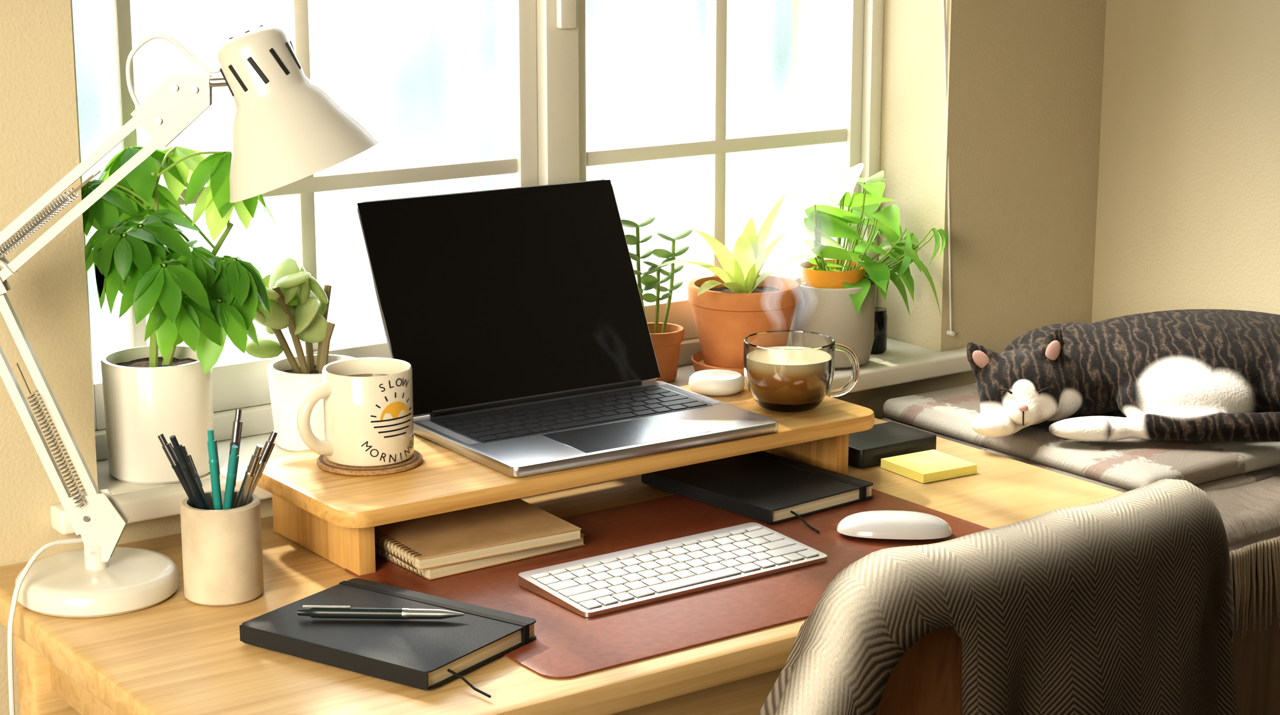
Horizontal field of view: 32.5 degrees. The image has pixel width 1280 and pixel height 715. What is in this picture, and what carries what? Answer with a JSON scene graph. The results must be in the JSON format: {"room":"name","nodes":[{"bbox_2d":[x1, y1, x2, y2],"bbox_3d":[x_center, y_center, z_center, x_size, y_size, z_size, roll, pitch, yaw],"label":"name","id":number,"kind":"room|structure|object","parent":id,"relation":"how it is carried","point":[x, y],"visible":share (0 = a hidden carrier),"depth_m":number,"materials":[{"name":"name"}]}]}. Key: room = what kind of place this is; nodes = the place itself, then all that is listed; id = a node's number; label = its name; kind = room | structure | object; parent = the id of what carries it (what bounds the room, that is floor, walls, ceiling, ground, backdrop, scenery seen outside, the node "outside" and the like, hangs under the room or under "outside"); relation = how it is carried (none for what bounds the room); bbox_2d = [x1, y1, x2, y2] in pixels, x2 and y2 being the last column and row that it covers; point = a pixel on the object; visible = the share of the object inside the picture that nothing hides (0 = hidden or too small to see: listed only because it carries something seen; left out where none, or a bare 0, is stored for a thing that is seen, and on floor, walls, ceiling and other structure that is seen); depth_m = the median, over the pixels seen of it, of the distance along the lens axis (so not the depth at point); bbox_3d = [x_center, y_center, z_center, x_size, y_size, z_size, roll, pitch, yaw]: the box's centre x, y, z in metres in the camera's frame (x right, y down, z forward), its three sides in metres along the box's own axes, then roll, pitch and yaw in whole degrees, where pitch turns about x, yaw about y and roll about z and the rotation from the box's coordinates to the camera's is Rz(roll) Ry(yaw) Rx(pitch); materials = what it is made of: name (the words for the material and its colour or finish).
{"room":"home office","nodes":[
{"label":"home office","id":0,"kind":"room"},
{"bbox_2d":[0,0,1106,714],"bbox_3d":[-0.960,-0.326,1.885,3.820,2.600,0.300,-9,16,-35],"label":"wall","id":1,"kind":"structure","parent":0,"point":[1019,134],"depth_m":2.73,"materials":[{"name":"beige paint"}]},
{"bbox_2d":[50,0,972,534],"bbox_3d":[-0.122,-0.584,2.360,1.208,1.344,0.232,-9,16,-35],"label":"window","id":2,"kind":"structure","parent":1,"relation":"in","point":[540,44],"depth_m":2.50,"materials":[{"name":"white paint"}]},
{"bbox_2d":[80,145,276,483],"bbox_3d":[-0.452,-0.041,2.154,0.175,0.324,0.184,-9,16,-35],"label":"plant","id":3,"kind":"object","parent":2,"relation":"on","point":[198,297],"visible":0.94,"depth_m":2.12,"materials":[{"name":"green plant"}]},
{"bbox_2d":[245,257,355,451],"bbox_3d":[-0.356,-0.004,2.282,0.136,0.196,0.106,-9,16,-35],"label":"succulent plant","id":4,"kind":"object","parent":2,"relation":"on","point":[288,286],"visible":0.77,"depth_m":2.27,"materials":[{"name":"green plant"}]},
{"bbox_2d":[621,216,692,382],"bbox_3d":[0.018,-0.070,2.574,0.089,0.196,0.068,0,13,-1],"label":"jade plant","id":5,"kind":"object","parent":2,"relation":"on","point":[667,338],"visible":0.76,"depth_m":2.57,"materials":[{"name":"green plant"}]},
{"bbox_2d":[657,194,818,375],"bbox_3d":[0.096,-0.080,2.585,0.228,0.212,0.125,-9,16,-35],"label":"dracaena plant","id":6,"kind":"object","parent":2,"relation":"on","point":[738,302],"visible":0.67,"depth_m":2.58,"materials":[{"name":"green plant"}]},
{"bbox_2d":[790,162,948,369],"bbox_3d":[0.275,-0.118,2.679,0.192,0.245,0.172,-9,16,-35],"label":"pothos plant","id":7,"kind":"object","parent":2,"relation":"on","point":[837,300],"visible":0.9,"depth_m":2.63,"materials":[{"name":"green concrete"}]},
{"bbox_2d":[870,306,887,353],"bbox_3d":[0.292,-0.034,2.739,0.033,0.054,0.033,-9,16,-35],"label":"bottle","id":8,"kind":"object","parent":2,"relation":"on","point":[879,345],"visible":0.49,"depth_m":2.73,"materials":[{"name":"black glass"}]},
{"bbox_2d":[943,0,955,335],"bbox_3d":[0.345,-0.655,2.620,0.102,1.281,0.011,4,13,16],"label":"blind cord","id":9,"kind":"object","parent":2,"relation":"hanging from","point":[950,332],"visible":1,"depth_m":2.71,"materials":[{"name":"white fabric"}]},
{"bbox_2d":[1091,0,1279,322],"bbox_3d":[1.775,-0.189,1.278,0.100,2.600,3.900,-9,16,-35],"label":"wall","id":10,"kind":"structure","parent":0,"point":[1188,209],"depth_m":2.73,"materials":[{"name":"beige paint"}]},
{"label":"outside","id":11,"kind":"structure","parent":0,"visible":0},
{"bbox_2d":[72,0,793,372],"bbox_3d":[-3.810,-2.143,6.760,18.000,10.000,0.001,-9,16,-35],"label":"window panes","id":12,"kind":"structure","parent":11,"point":[420,75],"depth_m":9.18,"materials":[{"name":"clear glass"}]},
{"bbox_3d":[0.165,1.336,0.564,3.920,0.060,4.300,-9,16,-35],"label":"floor","id":13,"kind":"structure","parent":0,"visible":0},
{"bbox_2d":[0,417,1122,714],"bbox_3d":[-0.019,0.549,2.211,1.084,0.750,0.587,-9,16,-35],"label":"desk","id":14,"kind":"object","parent":13,"relation":"on","point":[176,655],"visible":0.16,"depth_m":1.87,"materials":[{"name":"brown wood"}]},
{"bbox_2d":[0,24,379,714],"bbox_3d":[-0.407,0.122,1.964,0.332,0.831,0.257,-9,16,-35],"label":"desk lamp","id":15,"kind":"object","parent":14,"relation":"on","point":[286,128],"depth_m":1.91,"materials":[{"name":"white metal"}]},
{"bbox_2d":[157,408,277,605],"bbox_3d":[-0.376,0.134,1.975,0.095,0.163,0.086,-9,16,-35],"label":"pen holder","id":16,"kind":"object","parent":14,"relation":"on","point":[221,533],"visible":1,"depth_m":1.95,"materials":[{"name":"ceramic"}]},
{"bbox_2d":[239,577,536,697],"bbox_3d":[-0.192,0.235,1.850,0.256,0.017,0.150,8,15,33],"label":"notebook","id":17,"kind":"object","parent":14,"relation":"on","point":[425,654],"visible":0.98,"depth_m":1.83,"materials":[{"name":"black leather"}]},
{"bbox_2d":[297,604,464,619],"bbox_3d":[-0.220,0.217,1.864,0.142,0.011,0.010,1,13,2],"label":"ballpoint pen","id":18,"kind":"object","parent":17,"relation":"on","point":[315,611],"visible":1,"depth_m":1.86,"materials":[{"name":"grey metal"}]},
{"bbox_2d":[375,532,584,579],"bbox_3d":[-0.201,0.166,2.166,0.180,0.014,0.250,-9,16,-36],"label":"spiral notebook","id":19,"kind":"object","parent":14,"relation":"on","point":[442,571],"visible":0.25,"depth_m":2.06,"materials":[{"name":"brown paper"}]},
{"bbox_2d":[374,497,581,569],"bbox_3d":[-0.198,0.157,2.156,0.178,0.014,0.248,-8,15,-32],"label":"spiral notebook","id":20,"kind":"object","parent":19,"relation":"on","point":[516,524],"visible":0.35,"depth_m":2.09,"materials":[{"name":"brown cardboard"}]},
{"bbox_2d":[246,375,874,574],"bbox_3d":[-0.067,0.115,2.264,0.650,0.072,0.226,-9,16,-35],"label":"monitor stand","id":21,"kind":"object","parent":14,"relation":"on","point":[334,516],"visible":0.67,"depth_m":2.11,"materials":[{"name":"brown wood"}]},
{"bbox_2d":[317,449,422,475],"bbox_3d":[-0.265,0.100,2.152,0.103,0.005,0.103,-9,16,-35],"label":"cork coaster","id":22,"kind":"object","parent":21,"relation":"on","point":[323,462],"visible":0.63,"depth_m":2.11,"materials":[{"name":"brown"}]},
{"bbox_2d":[297,357,413,467],"bbox_3d":[-0.276,0.053,2.140,0.110,0.090,0.088,-1,13,-4],"label":"coffee mug","id":23,"kind":"object","parent":22,"relation":"on","point":[368,408],"visible":1,"depth_m":2.11,"materials":[{"name":"beige ceramic"}]},
{"bbox_2d":[355,179,778,477],"bbox_3d":[-0.077,-0.043,2.287,0.320,0.225,0.327,-8,15,-33],"label":"laptop","id":24,"kind":"object","parent":21,"relation":"on","point":[517,315],"visible":0.94,"depth_m":2.34,"materials":[{"name":"silver metal"}]},
{"bbox_2d":[688,369,744,395],"bbox_3d":[0.086,0.028,2.444,0.063,0.018,0.063,-9,16,-35],"label":"case","id":25,"kind":"object","parent":21,"relation":"on","point":[710,382],"visible":0.98,"depth_m":2.42,"materials":[{"name":"white plastic"}]},
{"bbox_2d":[743,329,859,412],"bbox_3d":[0.165,0.018,2.359,0.109,0.074,0.098,10,16,38],"label":"coffee cup","id":26,"kind":"object","parent":21,"relation":"on","point":[785,371],"visible":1,"depth_m":2.33,"materials":[{"name":"clear glass"}]},
{"bbox_2d":[768,252,807,285],"bbox_3d":[0.159,-0.096,2.337,0.097,0.150,0.001,0,13,0],"label":"steam","id":27,"kind":"object","parent":26,"relation":"on","point":[797,267],"visible":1,"depth_m":2.34,"materials":[{"name":"white"}]},
{"bbox_2d":[344,487,990,677],"bbox_3d":[0.058,0.191,2.087,0.581,0.002,0.372,-9,16,-35],"label":"desk mat","id":28,"kind":"object","parent":14,"relation":"on","point":[567,643],"depth_m":2.00,"materials":[{"name":"brown leather"}]},
{"bbox_2d":[518,522,826,616],"bbox_3d":[0.033,0.194,2.042,0.279,0.011,0.115,-9,16,-35],"label":"wireless keyboard","id":29,"kind":"object","parent":14,"relation":"on","point":[602,584],"visible":1,"depth_m":2.03,"materials":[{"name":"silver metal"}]},
{"bbox_2d":[641,450,873,532],"bbox_3d":[0.139,0.136,2.290,0.150,0.016,0.251,-11,17,-39],"label":"notebook","id":30,"kind":"object","parent":14,"relation":"on","point":[762,486],"visible":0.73,"depth_m":2.27,"materials":[{"name":"black leather"}]},
{"bbox_2d":[848,421,936,468],"bbox_3d":[0.265,0.097,2.459,0.114,0.021,0.078,-9,16,-35],"label":"box","id":31,"kind":"object","parent":14,"relation":"on","point":[867,447],"visible":0.62,"depth_m":2.44,"materials":[{"name":"grey"}]},
{"bbox_2d":[836,509,952,539],"bbox_3d":[0.250,0.162,2.156,0.113,0.020,0.057,1,13,5],"label":"computer mouse","id":32,"kind":"object","parent":14,"relation":"on","point":[888,524],"visible":1,"depth_m":2.14,"materials":[{"name":"white plastic"}]},
{"bbox_2d":[880,449,977,482],"bbox_3d":[0.315,0.118,2.392,0.074,0.010,0.074,-8,15,-31],"label":"sticky notes","id":33,"kind":"object","parent":14,"relation":"on","point":[932,465],"visible":1,"depth_m":2.38,"materials":[{"name":"yellow paper"}]},
{"bbox_2d":[875,626,961,714],"bbox_3d":[0.211,0.538,2.105,0.444,0.821,0.446,-10,16,-37],"label":"desk chair","id":34,"kind":"object","parent":13,"relation":"on","point":[926,680],"visible":0.11,"depth_m":1.80,"materials":[{"name":"brown wood"}]},
{"bbox_2d":[757,478,1238,714],"bbox_3d":[0.315,0.514,1.922,0.569,0.782,0.212,-10,16,-37],"label":"throw blanket","id":35,"kind":"object","parent":34,"relation":"on","point":[1122,603],"visible":0.96,"depth_m":1.81,"materials":[{"name":"fabric"}]},
{"bbox_2d":[1231,548,1279,714],"bbox_3d":[0.592,0.466,2.662,0.410,0.714,0.553,-9,16,-35],"label":"base cabinet","id":36,"kind":"object","parent":13,"relation":"on","point":[1256,656],"visible":0.02,"depth_m":2.36,"materials":[{"name":"brown wood"}]},
{"bbox_2d":[880,382,1279,641],"bbox_3d":[0.599,0.150,2.571,0.396,0.161,0.541,-9,16,-35],"label":"plaid blanket","id":37,"kind":"object","parent":36,"relation":"on","point":[1241,479],"visible":0.52,"depth_m":2.40,"materials":[{"name":"fabric"}]},
{"bbox_2d":[966,309,1279,441],"bbox_3d":[0.624,0.011,2.549,0.518,0.117,0.319,0,13,0],"label":"cat","id":38,"kind":"object","parent":37,"relation":"on","point":[1185,374],"visible":1,"depth_m":2.46}
]}

